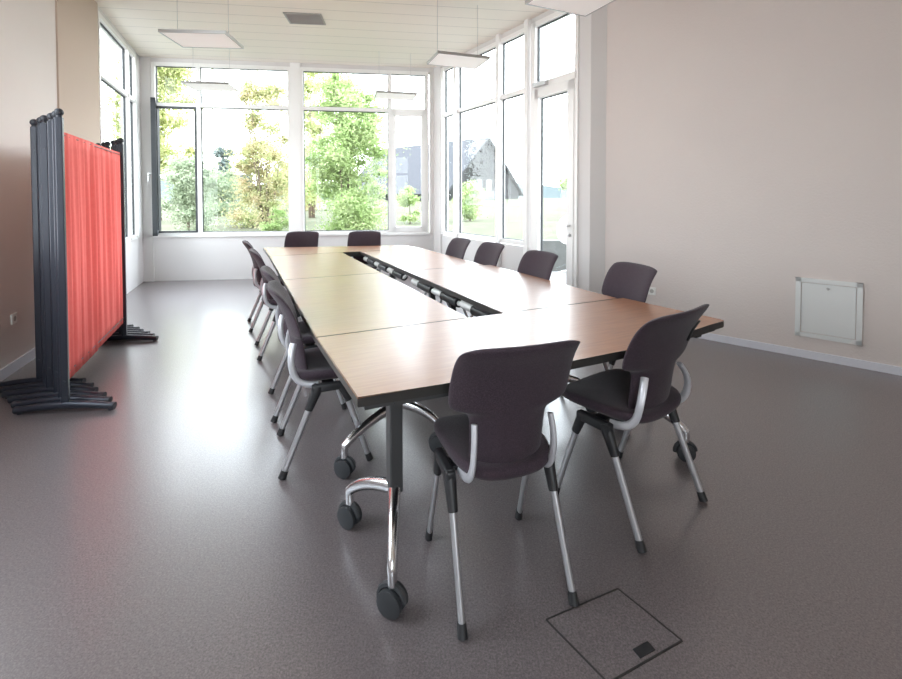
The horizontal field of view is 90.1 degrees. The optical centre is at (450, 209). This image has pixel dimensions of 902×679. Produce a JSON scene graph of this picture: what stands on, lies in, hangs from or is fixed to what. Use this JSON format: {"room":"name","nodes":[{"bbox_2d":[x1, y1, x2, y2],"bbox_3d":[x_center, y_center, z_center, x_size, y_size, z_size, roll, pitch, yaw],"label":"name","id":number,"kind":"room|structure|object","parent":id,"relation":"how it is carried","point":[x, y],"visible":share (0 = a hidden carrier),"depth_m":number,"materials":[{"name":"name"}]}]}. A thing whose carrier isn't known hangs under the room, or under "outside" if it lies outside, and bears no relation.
{"room":"meeting room","nodes":[
{"label":"meeting room","id":0,"kind":"room"},
{"bbox_2d":[0,0,57,368],"bbox_3d":[-2.498,-0.483,0.890,0.200,3.660,7.424,-1,2,-22],"label":"wall","id":1,"kind":"structure","parent":0,"point":[28,65],"depth_m":3.66,"materials":[{"name":"paint"}]},
{"bbox_2d":[11,312,16,324],"bbox_3d":[-3.447,0.857,3.549,0.012,0.080,0.075,-1,2,-22],"label":"wall socket","id":2,"kind":"object","parent":1,"relation":"attached to","point":[14,315],"visible":1,"depth_m":3.54,"materials":[{"name":"white plastic"}]},
{"bbox_2d":[0,348,35,380],"bbox_3d":[-2.399,1.302,0.977,0.012,0.085,7.424,-1,2,-22],"label":"baseboard","id":3,"kind":"structure","parent":1,"relation":"attached to","point":[6,371],"depth_m":3.58,"materials":[{"name":"white"}]},
{"bbox_2d":[55,0,99,143],"bbox_3d":[-4.096,-0.586,4.804,0.265,3.660,1.071,-1,2,-21],"label":"wall pier","id":4,"kind":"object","parent":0,"point":[77,54],"visible":0.18,"depth_m":4.79,"materials":[{"name":"beige paint"}]},
{"bbox_2d":[98,7,143,293],"bbox_3d":[-4.679,-0.626,6.323,0.140,3.660,2.190,-1,2,-23],"label":"wall","id":5,"kind":"structure","parent":0,"point":[134,276],"depth_m":7.08,"materials":[{"name":"white paint"}]},
{"bbox_2d":[98,11,138,241],"bbox_3d":[-4.562,-0.957,6.158,0.090,2.850,1.800,-1,2,-23],"label":"window","id":6,"kind":"structure","parent":5,"relation":"in","point":[127,91],"depth_m":6.58,"materials":[{"name":"white"}]},
{"bbox_2d":[140,56,433,281],"bbox_3d":[-2.683,-0.663,7.735,4.792,3.660,0.190,0,2,-8],"label":"wall","id":7,"kind":"structure","parent":0,"point":[164,258],"depth_m":7.52,"materials":[{"name":"white paint"}]},
{"bbox_2d":[148,62,290,235],"bbox_3d":[-3.761,-0.985,7.242,2.192,2.850,0.687,0,2,-8],"label":"window","id":8,"kind":"structure","parent":7,"relation":"in","point":[155,105],"depth_m":7.44,"materials":[{"name":"white metal"}]},
{"bbox_2d":[145,232,432,236],"bbox_3d":[-2.674,0.426,7.694,4.792,0.035,0.050,0,2,-8],"label":"sill","id":9,"kind":"structure","parent":7,"relation":"attached to","point":[418,233],"depth_m":7.59,"materials":[{"name":"white"}]},
{"bbox_2d":[290,62,300,231],"bbox_3d":[-2.646,-1.027,7.710,0.165,2.930,0.150,0,2,-8],"label":"window post","id":10,"kind":"object","parent":7,"relation":"attached to","point":[295,118],"visible":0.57,"depth_m":7.63,"materials":[{"name":"white"}]},
{"bbox_2d":[300,67,428,232],"bbox_3d":[-1.483,-1.000,7.814,2.190,2.850,0.151,0,2,-8],"label":"window","id":11,"kind":"structure","parent":7,"relation":"in","point":[392,112],"depth_m":7.86,"materials":[{"name":"white metal"}]},
{"bbox_2d":[95,0,548,67],"bbox_3d":[0.676,-2.494,3.922,8.429,0.200,11.305,-1,2,-22],"label":"ceiling","id":12,"kind":"structure","parent":0,"point":[393,33],"depth_m":6.04,"materials":[{"name":"white paint"}]},
{"bbox_2d":[158,14,243,48],"bbox_3d":[-2.520,-2.064,4.567,0.630,0.693,0.450,0,2,-4],"label":"pendant light","id":13,"kind":"object","parent":12,"relation":"hanging from","point":[183,38],"visible":1,"depth_m":4.54,"materials":[{"name":"silver metal"}]},
{"bbox_2d":[163,33,239,47],"bbox_3d":[-2.520,-1.728,4.576,0.598,0.016,0.418,0,2,-4],"label":"diffuser","id":14,"kind":"object","parent":13,"relation":"attached to","point":[185,40],"depth_m":4.57,"materials":[{"name":"white plastic"}]},
{"bbox_2d":[181,53,239,91],"bbox_3d":[-3.460,-2.114,6.497,0.630,0.693,0.450,0,2,-6],"label":"pendant light","id":15,"kind":"object","parent":12,"relation":"hanging from","point":[196,85],"visible":0.91,"depth_m":6.46,"materials":[{"name":"white metal"}]},
{"bbox_2d":[184,83,236,90],"bbox_3d":[-3.460,-1.779,6.506,0.598,0.016,0.418,0,2,-6],"label":"diffuser","id":16,"kind":"object","parent":15,"relation":"attached to","point":[196,86],"depth_m":6.46,"materials":[{"name":"white plastic"}]},
{"bbox_2d":[283,12,325,24],"bbox_3d":[-1.860,-2.435,5.738,0.460,0.013,0.350,0,2,-6],"label":"ceiling vent","id":17,"kind":"object","parent":12,"relation":"in","point":[292,17],"visible":1,"depth_m":5.72,"materials":[{"name":"grey metal"}]},
{"bbox_2d":[374,89,416,100],"bbox_3d":[-0.880,-2.130,7.087,0.630,0.693,0.450,0,2,-14],"label":"pendant light","id":18,"kind":"object","parent":12,"relation":"hanging from","point":[391,95],"visible":1,"depth_m":7.03,"materials":[{"name":"white"}]},
{"bbox_2d":[375,93,414,99],"bbox_3d":[-0.880,-1.794,7.096,0.598,0.016,0.418,0,2,-14],"label":"diffuser","id":19,"kind":"object","parent":18,"relation":"attached to","point":[391,96],"depth_m":7.10,"materials":[{"name":"white plastic"}]},
{"bbox_2d":[427,0,489,68],"bbox_3d":[0.080,-2.082,5.267,0.630,0.693,0.450,-1,2,-19],"label":"pendant light","id":20,"kind":"object","parent":12,"relation":"hanging from","point":[440,58],"visible":1,"depth_m":5.24,"materials":[{"name":"white"}]},
{"bbox_2d":[429,54,487,68],"bbox_3d":[0.080,-1.747,5.276,0.598,0.016,0.418,-1,2,-19],"label":"diffuser","id":21,"kind":"object","parent":20,"relation":"attached to","point":[468,61],"depth_m":5.24,"materials":[{"name":"white plastic"}]},
{"bbox_2d":[525,0,615,16],"bbox_3d":[0.990,-2.039,3.628,0.630,0.693,0.450,-1,2,-24],"label":"pendant light","id":22,"kind":"object","parent":12,"relation":"hanging from","point":[584,8],"visible":1,"depth_m":3.74,"materials":[{"name":"white plastic"}]},
{"bbox_2d":[0,276,901,678],"bbox_3d":[0.649,1.326,3.977,7.952,0.120,10.665,-1,2,-22],"label":"floor","id":23,"kind":"structure","parent":0,"point":[157,534],"depth_m":1.84,"materials":[{"name":"plastic"}]},
{"bbox_2d":[0,119,133,386],"bbox_3d":[-3.301,0.299,3.944,0.570,1.935,1.763,-1,2,-24],"label":"screen","id":24,"kind":"object","parent":23,"relation":"on","point":[33,128],"visible":0.02,"depth_m":3.23,"materials":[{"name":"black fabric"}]},
{"bbox_2d":[0,117,139,392],"bbox_3d":[-3.179,0.301,3.864,0.570,1.935,1.763,-1,2,-24],"label":"screen","id":25,"kind":"object","parent":23,"relation":"on","point":[72,383],"visible":0.02,"depth_m":3.15,"materials":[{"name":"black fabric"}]},
{"bbox_2d":[1,115,143,398],"bbox_3d":[-3.089,0.303,3.790,0.570,1.935,1.763,-1,2,-24],"label":"screen","id":26,"kind":"object","parent":23,"relation":"on","point":[43,118],"visible":0.09,"depth_m":3.08,"materials":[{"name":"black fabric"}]},
{"bbox_2d":[7,113,149,402],"bbox_3d":[-2.969,0.305,3.710,0.570,1.935,1.763,-1,2,-24],"label":"screen","id":27,"kind":"object","parent":23,"relation":"on","point":[54,392],"visible":0.04,"depth_m":3.00,"materials":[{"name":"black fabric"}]},
{"bbox_2d":[11,111,154,407],"bbox_3d":[-2.875,0.307,3.638,0.570,1.935,1.763,-1,2,-24],"label":"screen","id":28,"kind":"object","parent":23,"relation":"on","point":[72,397],"visible":0.06,"depth_m":2.93,"materials":[{"name":"grey metal"}]},
{"bbox_2d":[12,108,158,414],"bbox_3d":[-2.789,0.309,3.560,0.570,1.935,1.763,-1,2,-24],"label":"screen","id":29,"kind":"object","parent":23,"relation":"on","point":[90,190],"visible":1,"depth_m":3.27,"materials":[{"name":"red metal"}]},
{"bbox_2d":[242,240,283,331],"bbox_3d":[-1.953,0.786,4.870,0.549,0.920,0.471,-1,2,-26],"label":"chair","id":30,"kind":"object","parent":23,"relation":"on","point":[256,274],"visible":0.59,"depth_m":4.69,"materials":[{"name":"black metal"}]},
{"bbox_2d":[249,248,301,360],"bbox_3d":[-1.523,0.807,4.071,0.549,0.920,0.471,-1,2,-26],"label":"chair","id":31,"kind":"object","parent":23,"relation":"on","point":[268,300],"visible":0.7,"depth_m":3.87,"materials":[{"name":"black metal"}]},
{"bbox_2d":[278,231,318,288],"bbox_3d":[-2.000,0.760,5.898,0.471,0.920,0.549,0,2,-2],"label":"chair","id":32,"kind":"object","parent":23,"relation":"on","point":[296,238],"visible":0.44,"depth_m":6.06,"materials":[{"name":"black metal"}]},
{"bbox_2d":[260,266,346,422],"bbox_3d":[-0.978,0.835,3.022,0.549,0.920,0.471,-1,2,-24],"label":"chair","id":33,"kind":"object","parent":23,"relation":"on","point":[268,273],"visible":0.39,"depth_m":2.87,"materials":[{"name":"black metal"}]},
{"bbox_2d":[267,280,372,479],"bbox_3d":[-0.709,0.850,2.463,0.549,0.920,0.471,-1,2,-22],"label":"chair","id":34,"kind":"object","parent":23,"relation":"on","point":[305,366],"visible":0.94,"depth_m":2.28,"materials":[{"name":"fabric"}]},
{"bbox_2d":[270,253,380,345],"bbox_3d":[-1.296,0.890,4.416,0.795,0.730,1.585,-1,2,-25],"label":"meeting table","id":35,"kind":"object","parent":23,"relation":"on","point":[288,267],"visible":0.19,"depth_m":4.21,"materials":[{"name":"brown wood"}]},
{"bbox_2d":[263,245,418,279],"bbox_3d":[-1.396,0.854,5.781,1.830,0.730,0.950,-1,2,-25],"label":"meeting table","id":36,"kind":"object","parent":23,"relation":"on","point":[352,251],"visible":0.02,"depth_m":5.60,"materials":[{"name":"brown wood"}]},
{"bbox_2d":[347,231,380,271],"bbox_3d":[-1.172,0.758,5.958,0.471,0.920,0.549,0,2,-2],"label":"chair","id":37,"kind":"object","parent":23,"relation":"on","point":[355,238],"visible":0.44,"depth_m":6.11,"materials":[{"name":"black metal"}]},
{"bbox_2d":[283,273,467,478],"bbox_3d":[-0.607,0.927,2.974,0.795,0.730,1.603,-1,2,-25],"label":"meeting table","id":38,"kind":"object","parent":23,"relation":"on","point":[333,305],"visible":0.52,"depth_m":2.58,"materials":[{"name":"brown wood"}]},
{"bbox_2d":[360,248,481,300],"bbox_3d":[-0.382,0.878,4.852,0.800,0.730,1.585,-1,2,-25],"label":"meeting table","id":39,"kind":"object","parent":23,"relation":"on","point":[395,263],"visible":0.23,"depth_m":4.61,"materials":[{"name":"brown wood"}]},
{"bbox_2d":[424,237,470,317],"bbox_3d":[-0.082,0.783,4.989,0.549,0.920,0.471,-1,2,-26],"label":"chair","id":40,"kind":"object","parent":23,"relation":"on","point":[457,247],"visible":0.4,"depth_m":5.07,"materials":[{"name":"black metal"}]},
{"bbox_2d":[470,242,504,317],"bbox_3d":[0.223,0.797,4.464,0.549,0.920,0.471,-1,2,-26],"label":"chair","id":41,"kind":"object","parent":23,"relation":"on","point":[487,253],"visible":0.41,"depth_m":4.55,"materials":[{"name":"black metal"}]},
{"bbox_2d":[425,340,579,640],"bbox_3d":[0.162,0.871,1.648,0.446,0.920,0.553,0,2,-17],"label":"chair","id":42,"kind":"object","parent":23,"relation":"on","point":[503,394],"visible":1,"depth_m":1.49,"materials":[{"name":"fabric"}]},
{"bbox_2d":[405,265,616,412],"bbox_3d":[0.334,0.916,3.422,0.860,0.730,1.603,-1,2,-25],"label":"meeting table","id":43,"kind":"object","parent":23,"relation":"on","point":[482,290],"visible":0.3,"depth_m":3.15,"materials":[{"name":"brown wood"}]},
{"bbox_2d":[316,298,723,620],"bbox_3d":[0.442,0.949,2.153,1.982,0.730,0.775,-1,2,-25],"label":"meeting table","id":44,"kind":"object","parent":23,"relation":"on","point":[392,368],"visible":0.65,"depth_m":1.90,"materials":[{"name":"brown wood"}]},
{"bbox_2d":[517,250,557,279],"bbox_3d":[0.568,0.817,3.725,0.549,0.920,0.471,-1,2,-26],"label":"chair","id":45,"kind":"object","parent":23,"relation":"on","point":[537,263],"visible":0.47,"depth_m":3.80,"materials":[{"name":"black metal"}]},
{"bbox_2d":[546,588,682,678],"bbox_3d":[0.512,1.331,1.427,0.347,0.004,0.235,-1,2,-24],"label":"floor hatch","id":46,"kind":"object","parent":23,"relation":"on","point":[615,635],"visible":1,"depth_m":1.41,"materials":[{"name":"grey"}]},
{"bbox_2d":[596,262,656,413],"bbox_3d":[1.045,0.835,3.031,0.549,0.920,0.472,0,2,-17],"label":"chair","id":47,"kind":"object","parent":23,"relation":"on","point":[628,280],"visible":0.42,"depth_m":3.08,"materials":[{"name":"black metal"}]},
{"bbox_2d":[557,304,708,552],"bbox_3d":[0.816,0.860,2.048,0.531,0.920,0.550,-1,2,-36],"label":"chair","id":48,"kind":"object","parent":23,"relation":"on","point":[641,391],"visible":0.99,"depth_m":1.89,"materials":[{"name":"fabric"}]},
{"bbox_2d":[434,10,555,271],"bbox_3d":[0.621,-0.633,6.592,0.160,3.660,3.339,-1,2,-31],"label":"wall","id":49,"kind":"structure","parent":0,"point":[511,255],"depth_m":7.74,"materials":[{"name":"white paint"}]},
{"bbox_2d":[441,25,530,245],"bbox_3d":[0.454,-0.973,6.789,0.090,2.850,2.265,-1,2,-31],"label":"window","id":50,"kind":"structure","parent":49,"relation":"in","point":[445,114],"depth_m":7.27,"materials":[{"name":"white"}]},
{"bbox_2d":[453,19,530,266],"bbox_3d":[0.529,-0.632,6.579,0.050,3.660,1.808,-1,2,-31],"label":"window post","id":51,"kind":"object","parent":49,"relation":"attached to","point":[527,22],"visible":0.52,"depth_m":6.30,"materials":[{"name":"white"}]},
{"bbox_2d":[530,11,579,287],"bbox_3d":[1.242,-0.568,5.456,0.186,3.590,0.791,-1,2,-31],"label":"door","id":52,"kind":"structure","parent":49,"relation":"in","point":[568,83],"depth_m":5.43,"materials":[{"name":"white metal"}]},
{"bbox_2d":[578,6,606,293],"bbox_3d":[1.636,-0.594,5.094,0.398,3.660,0.221,1,2,18],"label":"wall","id":53,"kind":"structure","parent":0,"point":[593,27],"depth_m":5.02,"materials":[{"name":"white paint"}]},
{"bbox_2d":[605,0,901,366],"bbox_3d":[3.976,-0.542,3.127,5.858,3.660,0.200,1,2,42],"label":"wall","id":54,"kind":"structure","parent":0,"point":[754,147],"depth_m":4.05,"materials":[{"name":"paint"}]},
{"bbox_2d":[648,287,655,294],"bbox_3d":[2.068,0.847,4.716,0.150,0.080,0.013,1,2,42],"label":"wall socket","id":55,"kind":"object","parent":54,"relation":"attached to","point":[652,291],"visible":0.48,"depth_m":4.68,"materials":[{"name":"white plastic"}]},
{"bbox_2d":[699,333,901,375],"bbox_3d":[3.905,1.257,3.094,5.858,0.065,0.014,1,2,42],"label":"baseboard","id":56,"kind":"structure","parent":54,"relation":"attached to","point":[852,362],"depth_m":3.84,"materials":[{"name":"white"}]},
{"bbox_2d":[795,277,862,345],"bbox_3d":[3.145,0.837,3.757,0.430,0.504,0.017,1,2,42],"label":"access panel","id":57,"kind":"object","parent":54,"relation":"attached to","point":[830,309],"visible":1,"depth_m":3.75,"materials":[{"name":"white paint"}]},
{"label":"outside","id":58,"kind":"structure","parent":0,"visible":0},
{"bbox_2d":[161,179,566,202],"bbox_3d":[0.000,-7.500,169.862,320.000,12.841,40.000,0,2,0],"label":"hill","id":59,"kind":"structure","parent":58,"point":[548,191],"depth_m":160.47,"materials":[{"name":"brown plant"}]},
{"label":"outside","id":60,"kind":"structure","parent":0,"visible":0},
{"bbox_2d":[161,198,566,238],"bbox_3d":[0.000,-0.865,64.750,160.000,1.680,110.500,0,2,0],"label":"meadow","id":61,"kind":"structure","parent":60,"point":[554,209],"depth_m":17.45,"materials":[{"name":"green plant"}]},
{"bbox_2d":[101,47,233,220],"bbox_3d":[-11.723,-3.186,17.839,4.394,7.498,4.754,1,2,20],"label":"tree","id":62,"kind":"object","parent":61,"relation":"on","point":[168,79],"visible":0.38,"depth_m":17.59,"materials":[{"name":"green plant"}]},
{"bbox_2d":[160,147,227,230],"bbox_3d":[-6.921,-0.344,11.903,2.019,2.647,2.155,0,2,-14],"label":"shrub","id":63,"kind":"object","parent":61,"relation":"on","point":[183,177],"visible":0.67,"depth_m":11.51,"materials":[{"name":"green plant"}]},
{"bbox_2d":[207,144,239,201],"bbox_3d":[-35.761,-5.534,69.946,5.648,9.425,6.454,-1,2,-43],"label":"tree","id":64,"kind":"object","parent":61,"relation":"on","point":[217,153],"visible":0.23,"depth_m":69.12,"materials":[{"name":"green plant"}]},
{"bbox_2d":[203,161,253,215],"bbox_3d":[-12.146,-0.758,23.094,3.466,3.375,3.744,0,2,9],"label":"shrub","id":65,"kind":"object","parent":61,"relation":"on","point":[227,186],"visible":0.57,"depth_m":22.61,"materials":[{"name":"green plant"}]},
{"bbox_2d":[241,155,252,198],"bbox_3d":[-17.208,-2.631,37.927,1.268,4.646,1.273,0,2,13],"label":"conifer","id":66,"kind":"object","parent":61,"relation":"on","point":[251,155],"visible":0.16,"depth_m":37.80,"materials":[{"name":"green plant"}]},
{"bbox_2d":[212,69,312,228],"bbox_3d":[-6.196,-1.768,14.956,3.344,6.153,3.851,0,2,5],"label":"tree","id":67,"kind":"object","parent":61,"relation":"on","point":[258,149],"visible":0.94,"depth_m":14.68,"materials":[{"name":"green plant"}]},
{"bbox_2d":[259,206,288,230],"bbox_3d":[-4.061,0.365,10.581,0.886,0.928,1.059,1,2,40],"label":"shrub","id":68,"kind":"object","parent":61,"relation":"on","point":[277,225],"visible":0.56,"depth_m":10.50,"materials":[{"name":"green plant"}]},
{"bbox_2d":[271,153,327,211],"bbox_3d":[-9.226,-1.185,27.139,4.629,4.988,4.472,1,2,20],"label":"shrub","id":69,"kind":"object","parent":61,"relation":"on","point":[306,206],"visible":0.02,"depth_m":26.51,"materials":[{"name":"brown plant"}]},
{"bbox_2d":[280,72,325,217],"bbox_3d":[-6.154,-3.068,19.421,2.305,7.014,2.487,1,2,29],"label":"tree","id":70,"kind":"object","parent":61,"relation":"on","point":[309,84],"visible":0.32,"depth_m":19.41,"materials":[{"name":"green plant"}]},
{"bbox_2d":[285,73,411,229],"bbox_3d":[-2.525,-1.348,11.575,3.131,5.280,3.108,-1,2,-35],"label":"tree","id":71,"kind":"object","parent":61,"relation":"on","point":[337,164],"visible":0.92,"depth_m":11.11,"materials":[{"name":"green plant"}]},
{"bbox_2d":[396,183,420,223],"bbox_3d":[-1.570,-0.207,16.084,1.136,1.489,1.082,0,2,-6],"label":"shrub","id":72,"kind":"object","parent":61,"relation":"on","point":[407,198],"visible":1,"depth_m":15.90,"materials":[{"name":"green plant"}]},
{"bbox_2d":[355,137,522,199],"bbox_3d":[-2.300,-4.372,51.903,16.800,6.464,13.294,1,2,42],"label":"barn","id":73,"kind":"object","parent":61,"relation":"on","point":[478,154],"visible":0.52,"depth_m":47.05,"materials":[{"name":"stone"}]},
{"bbox_2d":[451,179,487,220],"bbox_3d":[0.699,-0.340,17.066,1.480,1.662,1.930,0,2,0],"label":"shrub","id":74,"kind":"object","parent":61,"relation":"on","point":[468,203],"visible":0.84,"depth_m":16.86,"materials":[{"name":"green plant"}]},
{"bbox_2d":[558,177,566,190],"bbox_3d":[18.251,-3.559,70.236,3.266,3.738,3.674,-1,2,-39],"label":"tree","id":75,"kind":"object","parent":61,"relation":"on","point":[563,185],"visible":0.39,"depth_m":69.78,"materials":[{"name":"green plant"}]},
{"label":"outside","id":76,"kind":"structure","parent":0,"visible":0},
{"bbox_2d":[550,271,565,284],"bbox_3d":[5.000,1.491,3.040,60.000,0.120,13.200,0,2,0],"label":"terrace","id":77,"kind":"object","parent":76,"point":[561,277],"depth_m":8.55,"materials":[{"name":"concrete"}]},
{"bbox_2d":[521,239,565,270],"bbox_3d":[1.000,0.949,9.428,26.000,0.630,0.300,0,2,0],"label":"wall","id":78,"kind":"structure","parent":77,"relation":"on","point":[556,246],"depth_m":9.27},
{"bbox_2d":[556,215,566,273],"bbox_3d":[2.287,0.686,8.751,0.464,1.187,0.476,0,2,10],"label":"garden table","id":79,"kind":"object","parent":77,"relation":"on","point":[561,231],"visible":0.17,"depth_m":8.84,"materials":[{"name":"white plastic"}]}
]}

